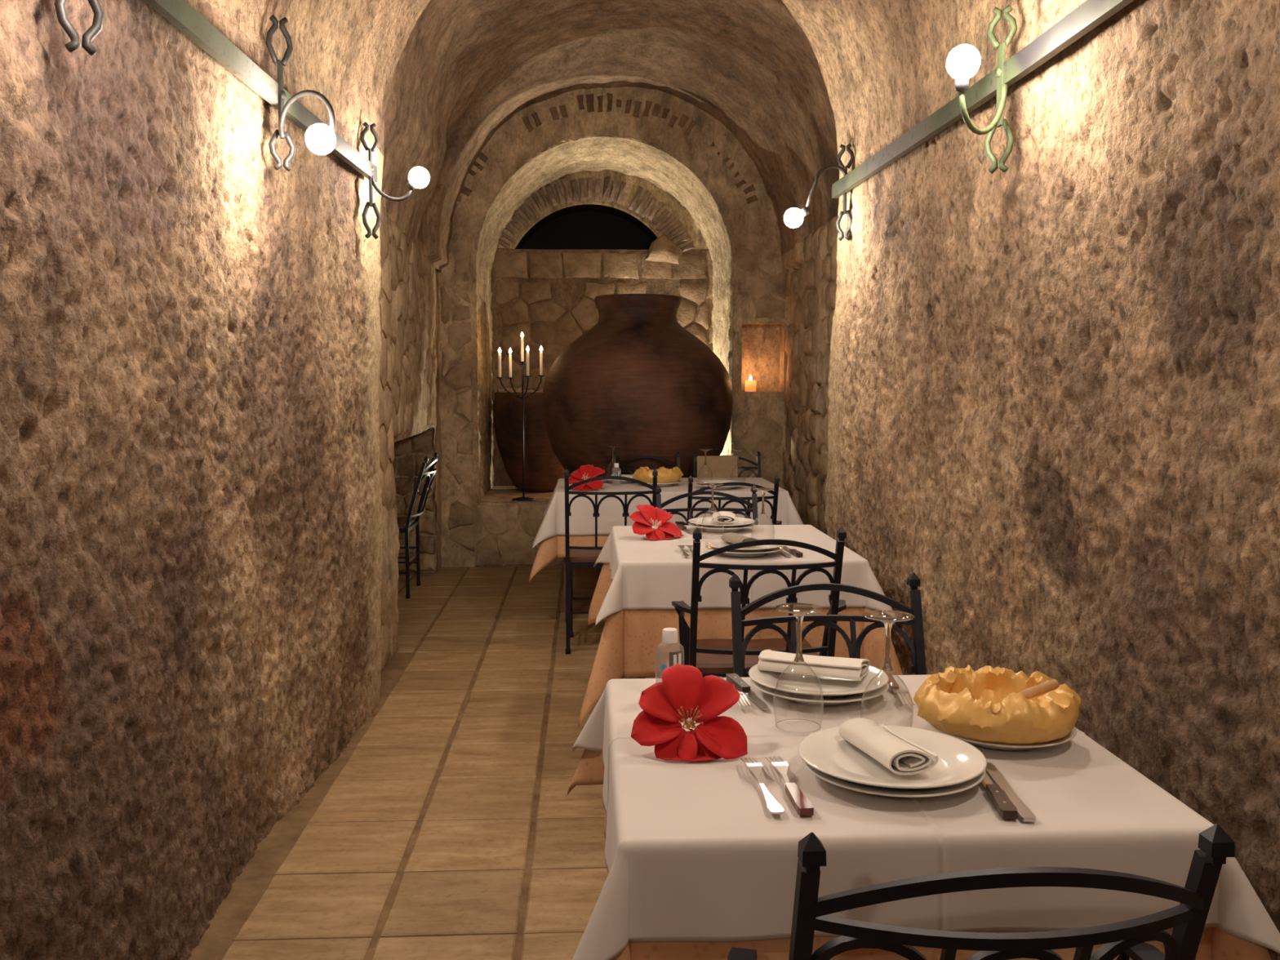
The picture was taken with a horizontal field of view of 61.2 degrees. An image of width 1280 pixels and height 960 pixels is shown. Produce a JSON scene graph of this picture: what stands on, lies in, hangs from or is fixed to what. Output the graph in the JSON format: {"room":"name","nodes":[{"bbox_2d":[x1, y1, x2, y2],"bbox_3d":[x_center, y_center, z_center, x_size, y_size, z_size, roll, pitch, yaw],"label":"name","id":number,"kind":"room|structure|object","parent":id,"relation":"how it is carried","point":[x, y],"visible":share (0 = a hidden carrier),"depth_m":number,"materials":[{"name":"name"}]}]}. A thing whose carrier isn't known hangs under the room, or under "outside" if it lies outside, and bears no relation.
{"room":"cellar restaurant","nodes":[
{"label":"cellar restaurant","id":0,"kind":"room"},
{"bbox_2d":[0,0,383,959],"bbox_3d":[-1.146,0.086,1.355,0.586,2.350,6.798,0,5,-4],"label":"wall","id":1,"kind":"structure","parent":0,"point":[192,535],"depth_m":2.47,"materials":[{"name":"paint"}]},
{"bbox_2d":[142,0,377,182],"bbox_3d":[-0.985,-0.953,1.300,0.066,0.058,6.051,0,5,-2],"label":"rail","id":2,"kind":"object","parent":1,"relation":"attached to","point":[179,13],"visible":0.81,"depth_m":2.81,"materials":[{"name":"metal"}]},
{"bbox_2d":[53,0,104,56],"bbox_3d":[-0.895,-0.983,1.873,0.305,0.447,0.082,2,6,26],"label":"wall lamp","id":3,"kind":"object","parent":2,"relation":"attached to","point":[95,28],"visible":1,"depth_m":1.94,"materials":[{"name":"metal"}]},
{"bbox_2d":[265,14,335,171],"bbox_3d":[-0.961,-1.113,3.062,0.281,0.437,0.084,5,7,42],"label":"wall lamp","id":4,"kind":"object","parent":2,"relation":"attached to","point":[320,139],"visible":1,"depth_m":3.10,"materials":[{"name":"metal"}]},
{"bbox_2d":[360,121,429,239],"bbox_3d":[-0.962,-1.174,4.263,0.262,0.447,0.082,-1,5,-8],"label":"wall lamp","id":5,"kind":"object","parent":2,"relation":"attached to","point":[419,176],"visible":0.98,"depth_m":4.24,"materials":[{"name":"metal"}]},
{"bbox_2d":[407,181,415,190],"bbox_3d":[-0.903,-1.164,4.275,0.037,0.037,0.033,0,5,-3],"label":"socket","id":6,"kind":"object","parent":5,"relation":"attached to","point":[411,184],"depth_m":4.26,"materials":[{"name":"grey metal"}]},
{"bbox_2d":[378,188,441,671],"bbox_3d":[-1.818,-0.671,6.242,1.057,3.000,3.514,0,5,-5],"label":"wall","id":7,"kind":"structure","parent":0,"point":[409,416],"depth_m":6.23,"materials":[{"name":"paint"}]},
{"bbox_2d":[186,566,657,959],"bbox_3d":[-0.351,1.110,3.146,3.700,0.066,10.200,0,5,-3],"label":"floor","id":8,"kind":"structure","parent":0,"point":[447,826],"depth_m":3.43,"materials":[{"name":"tile"}]},
{"bbox_2d":[396,452,437,598],"bbox_3d":[-1.588,0.282,7.032,0.548,0.903,0.458,0,5,-3],"label":"chair","id":9,"kind":"object","parent":8,"relation":"on","point":[405,524],"visible":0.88,"depth_m":6.93,"materials":[{"name":"black metal"}]},
{"bbox_2d":[564,557,573,622],"bbox_3d":[0.159,0.406,6.567,1.270,0.737,0.850,0,5,-3],"label":"dining table","id":10,"kind":"object","parent":8,"relation":"on","point":[564,557],"visible":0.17,"depth_m":6.16,"materials":[{"name":"brown wood"}]},
{"bbox_2d":[528,534,608,582],"bbox_3d":[0.160,0.272,6.524,1.600,0.477,1.119,0,5,-3],"label":"undercloth","id":11,"kind":"object","parent":10,"relation":"on","point":[549,549],"visible":0.11,"depth_m":6.05,"materials":[{"name":"orange fabric"}]},
{"bbox_2d":[532,477,804,548],"bbox_3d":[0.159,0.175,6.534,1.562,0.306,1.116,0,5,-3],"label":"tablecloth","id":12,"kind":"object","parent":11,"relation":"on","point":[581,521],"visible":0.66,"depth_m":6.08,"materials":[{"name":"white fabric"}]},
{"bbox_2d":[568,464,604,490],"bbox_3d":[-0.309,-0.016,6.194,0.227,0.135,0.194,1,5,14],"label":"poinsettia","id":13,"kind":"object","parent":12,"relation":"on","point":[585,472],"visible":0.8,"depth_m":6.19,"materials":[{"name":"red fabric"}]},
{"bbox_2d":[606,445,619,461],"bbox_3d":[-0.169,-0.109,6.817,0.088,0.211,0.088,4,7,41],"label":"wine glass","id":14,"kind":"object","parent":12,"relation":"on","point":[613,460],"visible":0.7,"depth_m":6.81,"materials":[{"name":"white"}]},
{"bbox_2d":[613,462,620,475],"bbox_3d":[-0.140,-0.035,6.443,0.055,0.130,0.040,-1,5,-14],"label":"sanitizer bottle","id":15,"kind":"object","parent":12,"relation":"on","point":[615,464],"visible":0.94,"depth_m":6.43,"materials":[{"name":"clear plastic"}]},
{"bbox_2d":[604,479,633,483],"bbox_3d":[-0.113,0.001,6.648,0.270,0.024,0.270,0,5,-3],"label":"dinner plate","id":16,"kind":"object","parent":12,"relation":"on","point":[612,481],"visible":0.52,"depth_m":6.57,"materials":[{"name":"white ceramic"}]},
{"bbox_2d":[611,473,634,479],"bbox_3d":[-0.096,-0.021,6.685,0.154,0.031,0.091,3,6,27],"label":"napkin","id":17,"kind":"object","parent":16,"relation":"on","point":[630,476],"visible":0.27,"depth_m":6.65,"materials":[{"name":"fabric"}]},
{"bbox_2d":[648,480,681,486],"bbox_3d":[0.108,0.019,6.440,0.280,0.024,0.280,0,5,-3],"label":"bread plate","id":18,"kind":"object","parent":12,"relation":"on","point":[677,482],"visible":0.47,"depth_m":6.35,"materials":[{"name":"white ceramic"}]},
{"bbox_2d":[632,466,683,483],"bbox_3d":[0.107,-0.030,6.434,0.288,0.098,0.282,5,7,43],"label":"bread basket","id":19,"kind":"object","parent":18,"relation":"on","point":[644,474],"visible":0.88,"depth_m":6.33,"materials":[{"name":"yellow food"}]},
{"bbox_2d":[697,448,712,480],"bbox_3d":[0.393,-0.080,6.485,0.088,0.211,0.088,1,5,16],"label":"wine glass","id":20,"kind":"object","parent":12,"relation":"on","point":[705,464],"visible":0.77,"depth_m":6.48,"materials":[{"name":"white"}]},
{"bbox_2d":[696,483,738,489],"bbox_3d":[0.463,0.035,6.258,0.276,0.024,0.276,0,5,-3],"label":"dinner plate","id":21,"kind":"object","parent":12,"relation":"on","point":[726,487],"visible":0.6,"depth_m":6.18,"materials":[{"name":"white ceramic"}]},
{"bbox_2d":[696,479,743,486],"bbox_3d":[0.463,0.022,6.257,0.276,0.024,0.276,0,5,-3],"label":"dinner plate","id":22,"kind":"object","parent":21,"relation":"on","point":[715,481],"visible":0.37,"depth_m":6.34,"materials":[{"name":"white ceramic"}]},
{"bbox_2d":[697,455,737,477],"bbox_3d":[0.513,-0.039,7.163,0.270,0.239,0.049,0,5,-3],"label":"wooden board","id":23,"kind":"object","parent":12,"relation":"on","point":[726,466],"visible":0.5,"depth_m":7.16,"materials":[{"name":"brown wood"}]},
{"bbox_2d":[731,448,745,474],"bbox_3d":[0.583,-0.075,6.435,0.088,0.211,0.088,0,5,3],"label":"wine glass","id":24,"kind":"object","parent":12,"relation":"on","point":[735,450],"visible":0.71,"depth_m":6.43,"materials":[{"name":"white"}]},
{"bbox_2d":[564,468,657,654],"bbox_3d":[-0.152,0.395,5.521,0.458,0.944,0.548,0,5,-3],"label":"chair","id":25,"kind":"object","parent":8,"relation":"on","point":[575,556],"visible":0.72,"depth_m":5.33,"materials":[{"name":"black metal"}]},
{"bbox_2d":[613,451,679,474],"bbox_3d":[0.054,0.280,7.057,0.458,0.903,0.548,0,5,-3],"label":"chair","id":26,"kind":"object","parent":8,"relation":"on","point":[677,455],"visible":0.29,"depth_m":7.26,"materials":[{"name":"black metal"}]},
{"bbox_2d":[655,484,758,678],"bbox_3d":[0.309,0.492,4.646,0.546,0.903,0.548,0,5,-3],"label":"chair","id":27,"kind":"object","parent":8,"relation":"on","point":[753,504],"visible":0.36,"depth_m":4.84,"materials":[{"name":"black metal"}]},
{"bbox_2d":[693,451,760,477],"bbox_3d":[0.597,0.276,7.104,0.458,0.903,0.548,0,5,-3],"label":"chair","id":28,"kind":"object","parent":8,"relation":"on","point":[695,454],"visible":0.16,"depth_m":7.29,"materials":[{"name":"black metal"}]},
{"bbox_2d":[675,475,782,525],"bbox_3d":[0.453,0.406,5.622,0.546,0.903,0.548,0,5,-3],"label":"chair","id":29,"kind":"object","parent":8,"relation":"on","point":[774,508],"visible":0.32,"depth_m":5.36,"materials":[{"name":"black metal"}]},
{"bbox_2d":[671,526,846,677],"bbox_3d":[0.372,0.582,3.473,0.546,0.930,0.548,0,5,-3],"label":"chair","id":30,"kind":"object","parent":8,"relation":"on","point":[713,655],"visible":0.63,"depth_m":3.28,"materials":[{"name":"black metal"}]},
{"bbox_2d":[728,572,926,677],"bbox_3d":[0.451,0.692,2.379,0.546,0.903,0.548,0,5,-3],"label":"chair","id":31,"kind":"object","parent":8,"relation":"on","point":[917,649],"visible":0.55,"depth_m":2.57,"materials":[{"name":"black metal"}]},
{"bbox_2d":[727,823,1234,959],"bbox_3d":[0.381,0.785,1.401,0.546,0.890,0.548,0,5,-3],"label":"chair","id":32,"kind":"object","parent":8,"relation":"on","point":[1127,939],"visible":1,"depth_m":1.13,"materials":[{"name":"black metal"}]},
{"bbox_3d":[0.363,0.820,1.874,0.768,0.737,0.750,0,5,-3],"label":"dining table","id":33,"kind":"object","parent":8,"relation":"on","visible":0},
{"bbox_2d":[567,729,1271,959],"bbox_3d":[0.363,0.582,1.853,0.991,0.274,0.974,0,5,-3],"label":"undercloth","id":34,"kind":"object","parent":33,"relation":"on","point":[1215,944],"visible":0.19,"depth_m":1.45,"materials":[{"name":"orange fabric"}]},
{"bbox_2d":[570,675,1279,959],"bbox_3d":[0.362,0.529,1.854,0.975,0.190,0.947,0,5,-3],"label":"tablecloth","id":35,"kind":"object","parent":34,"relation":"on","point":[695,851],"visible":0.64,"depth_m":1.46,"materials":[{"name":"white fabric"}]},
{"bbox_2d":[661,627,682,671],"bbox_3d":[0.057,0.350,2.074,0.055,0.130,0.040,0,5,-3],"label":"sanitizer bottle","id":36,"kind":"object","parent":35,"relation":"on","point":[669,635],"visible":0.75,"depth_m":2.06,"materials":[{"name":"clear plastic"}]},
{"bbox_2d":[673,654,676,665],"bbox_3d":[0.067,0.349,2.055,0.006,0.035,0.001,0,5,-3],"label":"print","id":37,"kind":"object","parent":36,"relation":"attached to","point":[674,655],"depth_m":2.05,"materials":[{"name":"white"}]},
{"bbox_2d":[678,653,680,664],"bbox_3d":[0.076,0.340,2.058,0.006,0.022,0.001,-3,6,-33],"label":"print","id":38,"kind":"object","parent":36,"relation":"on","point":[679,654],"depth_m":2.06,"materials":[{"name":"white paper"}]},
{"bbox_2d":[631,662,747,761],"bbox_3d":[0.080,0.379,1.780,0.192,0.124,0.143,0,5,-3],"label":"flower","id":39,"kind":"object","parent":35,"relation":"on","point":[682,694],"visible":1,"depth_m":1.77,"materials":[{"name":"red plant"}]},
{"bbox_2d":[720,676,751,706],"bbox_3d":[0.174,0.403,2.084,0.024,0.014,0.212,-1,5,-10],"label":"fork","id":40,"kind":"object","parent":35,"relation":"on","point":[741,693],"visible":0.45,"depth_m":2.00,"materials":[{"name":"silver metal"}]},
{"bbox_2d":[725,673,768,710],"bbox_3d":[0.208,0.408,2.087,0.023,0.013,0.222,-1,5,-13],"label":"knife","id":41,"kind":"object","parent":35,"relation":"on","point":[740,685],"visible":0.98,"depth_m":2.10,"materials":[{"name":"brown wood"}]},
{"bbox_2d":[740,756,783,813],"bbox_3d":[0.180,0.446,1.600,0.024,0.014,0.212,-1,5,-6],"label":"fork","id":42,"kind":"object","parent":35,"relation":"on","point":[755,766],"visible":1,"depth_m":1.59,"materials":[{"name":"silver metal"}]},
{"bbox_2d":[764,755,813,816],"bbox_3d":[0.220,0.448,1.604,0.024,0.018,0.212,-1,5,-6],"label":"fork","id":43,"kind":"object","parent":35,"relation":"on","point":[802,806],"visible":1,"depth_m":1.56,"materials":[{"name":"silver metal"}]},
{"bbox_2d":[773,603,824,733],"bbox_3d":[0.277,0.326,1.884,0.088,0.211,0.088,3,6,34],"label":"wine glass","id":44,"kind":"object","parent":35,"relation":"on","point":[798,658],"visible":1,"depth_m":1.88,"materials":[{"name":"clear glass"}]},
{"bbox_2d":[773,665,824,733],"bbox_3d":[0.277,0.373,1.888,0.088,0.117,0.088,0,5,-3],"label":"bowl","id":45,"kind":"object","parent":44,"relation":"attached to","point":[819,724],"depth_m":1.89,"materials":[{"name":"clear glass"}]},
{"bbox_2d":[751,678,888,705],"bbox_3d":[0.347,0.402,2.096,0.264,0.024,0.264,0,5,-3],"label":"dinner plate","id":46,"kind":"object","parent":35,"relation":"on","point":[869,695],"visible":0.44,"depth_m":2.02,"materials":[{"name":"white ceramic"}]},
{"bbox_2d":[748,663,888,697],"bbox_3d":[0.345,0.388,2.098,0.268,0.024,0.268,0,5,-3],"label":"dinner plate","id":47,"kind":"object","parent":46,"relation":"on","point":[801,685],"visible":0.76,"depth_m":2.08,"materials":[{"name":"white ceramic"}]},
{"bbox_2d":[757,649,869,680],"bbox_3d":[0.341,0.361,2.127,0.204,0.034,0.106,2,5,23],"label":"napkin","id":48,"kind":"object","parent":47,"relation":"on","point":[851,668],"visible":0.98,"depth_m":2.09,"materials":[{"name":"fabric"}]},
{"bbox_2d":[860,609,914,726],"bbox_3d":[0.417,0.331,1.824,0.088,0.211,0.088,-4,6,-37],"label":"wine glass","id":49,"kind":"object","parent":35,"relation":"on","point":[887,664],"visible":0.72,"depth_m":1.82,"materials":[{"name":"clear glass"}]},
{"bbox_2d":[860,670,913,726],"bbox_3d":[0.417,0.378,1.828,0.088,0.117,0.088,0,5,-3],"label":"bowl","id":50,"kind":"object","parent":49,"relation":"attached to","point":[884,670],"depth_m":1.82,"materials":[{"name":"clear glass"}]},
{"bbox_2d":[801,759,986,797],"bbox_3d":[0.384,0.441,1.649,0.272,0.024,0.272,0,5,-3],"label":"dinner plate","id":51,"kind":"object","parent":35,"relation":"on","point":[946,790],"visible":0.23,"depth_m":1.55,"materials":[{"name":"white ceramic"}]},
{"bbox_2d":[797,724,986,788],"bbox_3d":[0.382,0.428,1.650,0.280,0.024,0.280,0,5,-3],"label":"dinner plate","id":52,"kind":"object","parent":51,"relation":"on","point":[959,762],"visible":0.69,"depth_m":1.64,"materials":[{"name":"white ceramic"}]},
{"bbox_2d":[839,718,938,775],"bbox_3d":[0.376,0.405,1.652,0.080,0.043,0.180,-1,5,-14],"label":"napkin","id":53,"kind":"object","parent":52,"relation":"on","point":[901,756],"visible":1,"depth_m":1.61,"materials":[{"name":"fabric"}]},
{"bbox_2d":[886,673,915,705],"bbox_3d":[0.497,0.404,2.095,0.024,0.018,0.212,0,5,1],"label":"fork","id":54,"kind":"object","parent":35,"relation":"on","point":[893,686],"visible":0.92,"depth_m":2.05,"materials":[{"name":"silver metal"}]},
{"bbox_2d":[981,773,1017,819],"bbox_3d":[0.517,0.451,1.598,0.023,0.013,0.222,0,5,4],"label":"knife","id":55,"kind":"object","parent":35,"relation":"on","point":[1006,809],"visible":0.85,"depth_m":1.53,"materials":[{"name":"brown wood"}]},
{"bbox_2d":[926,720,1076,750],"bbox_3d":[0.612,0.424,1.842,0.244,0.024,0.244,0,5,-3],"label":"bread plate","id":56,"kind":"object","parent":35,"relation":"on","point":[1072,734],"visible":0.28,"depth_m":1.75,"materials":[{"name":"white ceramic"}]},
{"bbox_2d":[913,664,1081,745],"bbox_3d":[0.604,0.379,1.833,0.280,0.091,0.272,0,5,-3],"label":"bread basket","id":57,"kind":"object","parent":56,"relation":"on","point":[962,702],"visible":0.95,"depth_m":1.75,"materials":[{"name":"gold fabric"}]},
{"bbox_2d":[996,679,1058,703],"bbox_3d":[0.648,0.359,1.808,0.112,0.044,0.017,-1,5,-15],"label":"breadstick","id":58,"kind":"object","parent":57,"relation":"on","point":[1037,690],"visible":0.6,"depth_m":1.81,"materials":[{"name":"orange food"}]},
{"bbox_2d":[986,762,1035,822],"bbox_3d":[0.539,0.455,1.590,0.020,0.005,0.222,0,5,3],"label":"knife","id":59,"kind":"object","parent":35,"relation":"on","point":[1024,814],"visible":0.84,"depth_m":1.56,"materials":[{"name":"silver metal"}]},
{"bbox_2d":[480,485,553,502],"bbox_3d":[-0.286,0.099,8.714,1.915,0.009,1.330,0,5,-3],"label":"ledge","id":60,"kind":"structure","parent":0,"point":[497,493],"depth_m":8.50,"materials":[{"name":"paint"}]},
{"bbox_2d":[496,331,544,501],"bbox_3d":[-0.887,-0.476,8.070,0.323,1.250,0.201,2,5,20],"label":"candelabrum","id":61,"kind":"object","parent":60,"relation":"on","point":[523,498],"visible":1,"depth_m":8.04,"materials":[{"name":"black metal"}]},
{"bbox_2d":[497,347,501,377],"bbox_3d":[-1.039,-0.871,8.013,0.025,0.222,0.024,0,5,-3],"label":"candle","id":62,"kind":"object","parent":61,"relation":"on","point":[500,350],"depth_m":8.00,"materials":[{"name":"white wax"}]},
{"bbox_2d":[508,348,511,377],"bbox_3d":[-0.971,-0.879,8.106,0.025,0.222,0.024,0,5,-3],"label":"candle","id":63,"kind":"object","parent":61,"relation":"on","point":[509,351],"depth_m":8.10,"materials":[{"name":"white wax"}]},
{"bbox_2d":[520,331,524,361],"bbox_3d":[-0.872,-0.986,8.011,0.025,0.222,0.024,0,5,-3],"label":"candle","id":64,"kind":"object","parent":61,"relation":"on","point":[522,334],"depth_m":8.00,"materials":[{"name":"white wax"}]},
{"bbox_2d":[526,345,529,375],"bbox_3d":[-0.823,-0.874,7.933,0.025,0.222,0.024,0,5,-3],"label":"candle","id":65,"kind":"object","parent":61,"relation":"on","point":[527,348],"depth_m":7.93,"materials":[{"name":"white wax"}]},
{"bbox_2d":[539,346,542,375],"bbox_3d":[-0.736,-0.890,8.056,0.025,0.222,0.024,0,5,-3],"label":"candle","id":66,"kind":"object","parent":61,"relation":"on","point":[540,348],"depth_m":8.05,"materials":[{"name":"white wax"}]},
{"bbox_2d":[493,387,570,492],"bbox_3d":[-0.816,-0.333,8.795,0.750,0.839,0.750,0,5,-3],"label":"jar","id":67,"kind":"object","parent":60,"relation":"on","point":[543,469],"visible":0.63,"depth_m":8.51,"materials":[{"name":"ceramic"}]},
{"bbox_2d":[542,293,733,477],"bbox_3d":[-0.016,-0.580,7.888,1.384,1.490,1.384,0,5,-3],"label":"clay jar","id":68,"kind":"object","parent":60,"relation":"on","point":[637,381],"visible":0.8,"depth_m":7.37,"materials":[{"name":"brown ceramic"}]},
{"bbox_2d":[490,169,713,485],"bbox_3d":[-0.327,-1.295,9.412,1.935,2.687,0.612,0,5,-3],"label":"wall","id":69,"kind":"structure","parent":0,"point":[580,237],"depth_m":9.18,"materials":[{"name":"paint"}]},
{"bbox_2d":[474,133,735,503],"bbox_3d":[-0.287,-1.218,8.592,1.927,2.698,1.322,0,5,-3],"label":"arch","id":70,"kind":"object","parent":69,"relation":"attached to","point":[625,156],"depth_m":8.45,"materials":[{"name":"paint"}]},
{"bbox_2d":[381,0,839,272],"bbox_3d":[-0.093,-2.073,6.185,2.558,1.423,3.440,0,5,-3],"label":"ceiling","id":71,"kind":"structure","parent":0,"point":[464,68],"depth_m":6.60,"materials":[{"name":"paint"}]},
{"bbox_2d":[434,86,791,577],"bbox_3d":[-0.603,-1.188,7.667,3.561,3.780,0.570,0,5,-3],"label":"wall","id":72,"kind":"structure","parent":0,"point":[483,533],"depth_m":7.92,"materials":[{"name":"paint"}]},
{"bbox_2d":[740,323,785,391],"bbox_3d":[0.906,-0.917,8.141,0.327,0.514,0.250,0,5,-3],"label":"niche","id":73,"kind":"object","parent":72,"relation":"attached to","point":[762,344],"depth_m":8.26,"materials":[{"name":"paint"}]},
{"bbox_2d":[744,374,755,391],"bbox_3d":[0.827,-0.724,8.094,0.084,0.124,0.084,0,5,-3],"label":"pillar candle","id":74,"kind":"object","parent":73,"relation":"on","point":[750,385],"visible":1,"depth_m":8.06,"materials":[{"name":"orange wax"}]},
{"bbox_2d":[205,0,1057,164],"bbox_3d":[0.215,-1.866,1.273,3.098,1.555,6.918,0,5,-6],"label":"ceiling","id":75,"kind":"structure","parent":0,"point":[878,60],"depth_m":3.97,"materials":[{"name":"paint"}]},
{"bbox_2d":[781,216,838,534],"bbox_3d":[1.155,-0.373,6.397,0.096,2.380,3.440,0,5,-3],"label":"wall","id":76,"kind":"structure","parent":0,"point":[811,266],"depth_m":7.11,"materials":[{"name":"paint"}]},
{"bbox_2d":[824,0,1279,959],"bbox_3d":[1.170,0.064,1.612,0.572,2.350,7.080,0,5,0],"label":"wall","id":77,"kind":"structure","parent":0,"point":[1054,378],"depth_m":2.53,"materials":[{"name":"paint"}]},
{"bbox_2d":[831,0,1133,198],"bbox_3d":[1.057,-0.974,1.545,0.065,0.058,6.341,0,5,-3],"label":"rail","id":78,"kind":"object","parent":77,"relation":"attached to","point":[1089,15],"visible":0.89,"depth_m":2.98,"materials":[{"name":"metal"}]},
{"bbox_2d":[783,142,854,240],"bbox_3d":[0.758,-1.228,4.589,0.318,0.406,0.082,-2,5,-20],"label":"wall lamp","id":79,"kind":"object","parent":78,"relation":"attached to","point":[793,217],"visible":0.91,"depth_m":4.57,"materials":[{"name":"metal"}]},
{"bbox_2d":[800,206,808,217],"bbox_3d":[0.691,-1.129,4.558,0.044,0.045,0.033,0,5,-3],"label":"socket","id":80,"kind":"object","parent":79,"relation":"attached to","point":[804,211],"depth_m":4.54,"materials":[{"name":"grey metal"}]},
{"bbox_2d":[946,4,1017,173],"bbox_3d":[0.892,-1.049,2.821,0.083,0.442,0.355,4,6,36],"label":"wall lamp","id":81,"kind":"object","parent":78,"relation":"attached to","point":[963,61],"visible":0.98,"depth_m":2.90,"materials":[{"name":"metal"}]},
{"bbox_2d":[954,78,968,91],"bbox_3d":[0.815,-1.006,2.740,0.036,0.045,0.046,0,5,-3],"label":"socket","id":82,"kind":"object","parent":81,"relation":"attached to","point":[961,84],"depth_m":2.73,"materials":[{"name":"grey metal"}]},
{"bbox_3d":[0.334,0.615,4.197,0.805,0.737,0.900,0,5,-3],"label":"dining table","id":83,"kind":"object","parent":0,"visible":0},
{"bbox_2d":[577,563,902,727],"bbox_3d":[0.335,0.503,4.157,1.137,0.521,1.172,0,5,-3],"label":"undercloth","id":84,"kind":"object","parent":83,"relation":"on","point":[631,646],"visible":0.27,"depth_m":3.69,"materials":[{"name":"orange fabric"}]},
{"bbox_2d":[593,524,896,625],"bbox_3d":[0.334,0.333,4.169,1.021,0.204,1.111,0,5,-3],"label":"tablecloth","id":85,"kind":"object","parent":84,"relation":"on","point":[646,574],"visible":0.63,"depth_m":3.70,"materials":[{"name":"white fabric"}]},
{"bbox_2d":[629,504,683,540],"bbox_3d":[0.051,0.163,4.245,0.213,0.121,0.181,-3,6,-31],"label":"poinsettia","id":86,"kind":"object","parent":85,"relation":"on","point":[647,516],"visible":1,"depth_m":4.24,"materials":[{"name":"red fabric"}]},
{"bbox_2d":[676,545,689,555],"bbox_3d":[0.153,0.248,3.845,0.024,0.014,0.212,0,5,-5],"label":"fork","id":87,"kind":"object","parent":85,"relation":"on","point":[682,547],"visible":1,"depth_m":3.85,"materials":[{"name":"silver metal"}]},
{"bbox_2d":[676,524,693,533],"bbox_3d":[0.187,0.200,4.440,0.023,0.013,0.222,-1,5,-13],"label":"knife","id":88,"kind":"object","parent":85,"relation":"on","point":[682,526],"visible":0.97,"depth_m":4.45,"materials":[{"name":"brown metal"}]},
{"bbox_2d":[684,545,693,555],"bbox_3d":[0.183,0.248,3.846,0.024,0.014,0.212,0,5,-5],"label":"fork","id":89,"kind":"object","parent":85,"relation":"on","point":[690,547],"visible":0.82,"depth_m":3.88,"materials":[{"name":"silver metal"}]},
{"bbox_2d":[701,483,724,538],"bbox_3d":[0.283,0.120,4.216,0.088,0.211,0.088,-2,5,-22],"label":"wine glass","id":90,"kind":"object","parent":85,"relation":"on","point":[715,484],"visible":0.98,"depth_m":4.21,"materials":[{"name":"clear glass"}]},
{"bbox_2d":[701,512,724,538],"bbox_3d":[0.283,0.167,4.220,0.088,0.117,0.088,0,5,-3],"label":"bowl","id":91,"kind":"object","parent":90,"relation":"attached to","point":[705,513],"depth_m":4.22,"materials":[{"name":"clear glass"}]},
{"bbox_2d":[688,522,755,532],"bbox_3d":[0.337,0.193,4.466,0.276,0.024,0.276,0,5,-3],"label":"dinner plate","id":92,"kind":"object","parent":85,"relation":"on","point":[706,529],"visible":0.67,"depth_m":4.39,"materials":[{"name":"white ceramic"}]},
{"bbox_2d":[688,516,755,528],"bbox_3d":[0.337,0.180,4.465,0.276,0.024,0.276,0,5,-3],"label":"dinner plate","id":93,"kind":"object","parent":92,"relation":"on","point":[707,522],"visible":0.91,"depth_m":4.49,"materials":[{"name":"white ceramic"}]},
{"bbox_2d":[711,511,736,523],"bbox_3d":[0.347,0.154,4.474,0.101,0.032,0.154,0,5,5],"label":"napkin","id":94,"kind":"object","parent":93,"relation":"on","point":[729,517],"visible":1,"depth_m":4.44,"materials":[{"name":"fabric"}]},
{"bbox_2d":[705,545,782,557],"bbox_3d":[0.369,0.249,3.834,0.276,0.024,0.276,0,5,-3],"label":"dinner plate","id":95,"kind":"object","parent":85,"relation":"on","point":[709,548],"visible":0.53,"depth_m":3.76,"materials":[{"name":"white ceramic"}]},
{"bbox_2d":[705,537,782,552],"bbox_3d":[0.369,0.235,3.833,0.276,0.024,0.276,0,5,-3],"label":"dinner plate","id":96,"kind":"object","parent":95,"relation":"on","point":[716,543],"visible":0.48,"depth_m":3.82,"materials":[{"name":"white ceramic"}]},
{"bbox_2d":[720,532,758,546],"bbox_3d":[0.360,0.212,3.847,0.087,0.034,0.154,-2,5,-23],"label":"napkin","id":97,"kind":"object","parent":96,"relation":"on","point":[731,537],"visible":0.7,"depth_m":3.83,"materials":[{"name":"grey fabric"}]},
{"bbox_2d":[751,488,774,529],"bbox_3d":[0.458,0.137,4.025,0.088,0.211,0.088,-2,6,-25],"label":"wine glass","id":98,"kind":"object","parent":85,"relation":"on","point":[762,493],"visible":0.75,"depth_m":4.02,"materials":[{"name":"clear glass"}]},
{"bbox_2d":[778,550,791,556],"bbox_3d":[0.503,0.255,3.868,0.020,0.005,0.222,-1,5,-7],"label":"knife","id":99,"kind":"object","parent":85,"relation":"on","point":[784,553],"visible":0.6,"depth_m":3.80,"materials":[{"name":"silver metal"}]},
{"bbox_2d":[782,546,802,556],"bbox_3d":[0.541,0.251,3.869,0.023,0.013,0.222,-1,5,-8],"label":"knife","id":100,"kind":"object","parent":85,"relation":"on","point":[797,553],"visible":0.98,"depth_m":3.80,"materials":[{"name":"brown wood"}]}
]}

